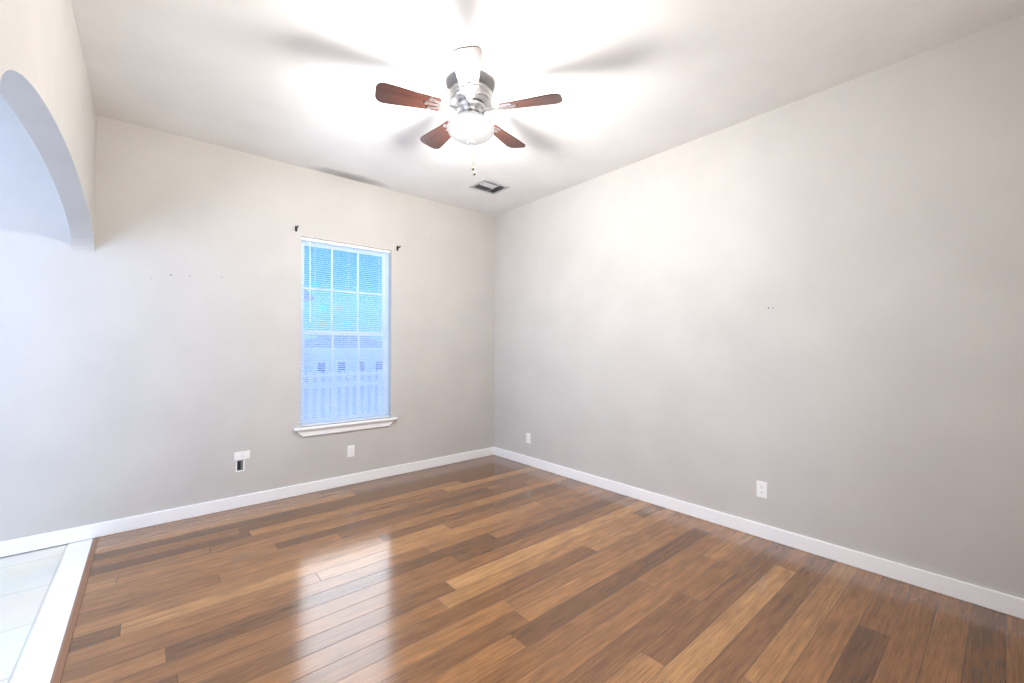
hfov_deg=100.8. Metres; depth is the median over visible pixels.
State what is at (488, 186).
ceiling vent
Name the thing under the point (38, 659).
floor strip
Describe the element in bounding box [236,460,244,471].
electrical outlet box
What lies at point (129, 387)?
wall
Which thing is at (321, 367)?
window
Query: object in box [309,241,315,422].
blind cord
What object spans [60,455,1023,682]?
floor
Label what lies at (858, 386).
wall
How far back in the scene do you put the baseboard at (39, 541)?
3.46 m
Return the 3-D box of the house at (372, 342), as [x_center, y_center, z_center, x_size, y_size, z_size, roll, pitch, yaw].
[-27.422,1.864,67.655,12.300,7.000,10.800,1,-1,-40]
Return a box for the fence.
[304,370,381,418]
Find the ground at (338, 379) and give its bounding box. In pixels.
[304,376,377,383]
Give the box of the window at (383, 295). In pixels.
[296,237,393,436]
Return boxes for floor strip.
[12,538,92,682]
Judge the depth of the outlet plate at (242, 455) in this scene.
3.62 m
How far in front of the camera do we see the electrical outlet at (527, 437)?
4.92 m
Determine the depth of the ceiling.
2.57 m
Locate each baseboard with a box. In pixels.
[0,447,493,557]
[494,447,1023,618]
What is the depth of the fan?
2.61 m
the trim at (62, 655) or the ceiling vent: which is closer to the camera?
the trim at (62, 655)
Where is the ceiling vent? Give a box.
[470,179,509,194]
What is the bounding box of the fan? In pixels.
[375,45,562,175]
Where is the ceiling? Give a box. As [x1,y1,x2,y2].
[71,0,1023,215]
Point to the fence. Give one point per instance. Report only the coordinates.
(360, 382)
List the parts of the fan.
blade, blade, blade, motor, lamp shade, blade, blade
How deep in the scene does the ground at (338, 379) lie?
58.28 m
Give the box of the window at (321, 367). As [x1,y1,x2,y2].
[318,363,324,372]
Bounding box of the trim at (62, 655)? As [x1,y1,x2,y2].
[50,537,98,682]
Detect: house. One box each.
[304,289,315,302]
[304,330,381,377]
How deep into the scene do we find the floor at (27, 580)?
2.34 m
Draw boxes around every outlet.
[347,445,354,456]
[526,433,529,443]
[756,480,766,498]
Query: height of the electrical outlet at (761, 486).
0.115 m
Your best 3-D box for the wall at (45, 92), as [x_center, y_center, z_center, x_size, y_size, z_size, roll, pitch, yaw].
[-1.509,-0.147,1.205,0.113,3.050,4.750,1,-1,-40]
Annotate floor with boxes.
[0,543,68,682]
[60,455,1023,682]
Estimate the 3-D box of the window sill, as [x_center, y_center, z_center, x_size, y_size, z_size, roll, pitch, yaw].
[-1.635,0.814,4.227,1.000,0.022,0.120,1,-1,-40]
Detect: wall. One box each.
[0,0,96,253]
[0,94,493,541]
[494,14,1023,598]
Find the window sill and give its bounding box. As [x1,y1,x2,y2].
[294,417,396,430]
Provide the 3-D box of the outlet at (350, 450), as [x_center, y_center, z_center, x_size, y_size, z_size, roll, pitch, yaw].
[-1.604,1.093,4.226,0.070,0.115,0.006,1,-1,-40]
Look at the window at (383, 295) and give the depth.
4.24 m
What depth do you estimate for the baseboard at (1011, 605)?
2.79 m
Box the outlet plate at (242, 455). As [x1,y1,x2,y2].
[234,451,249,460]

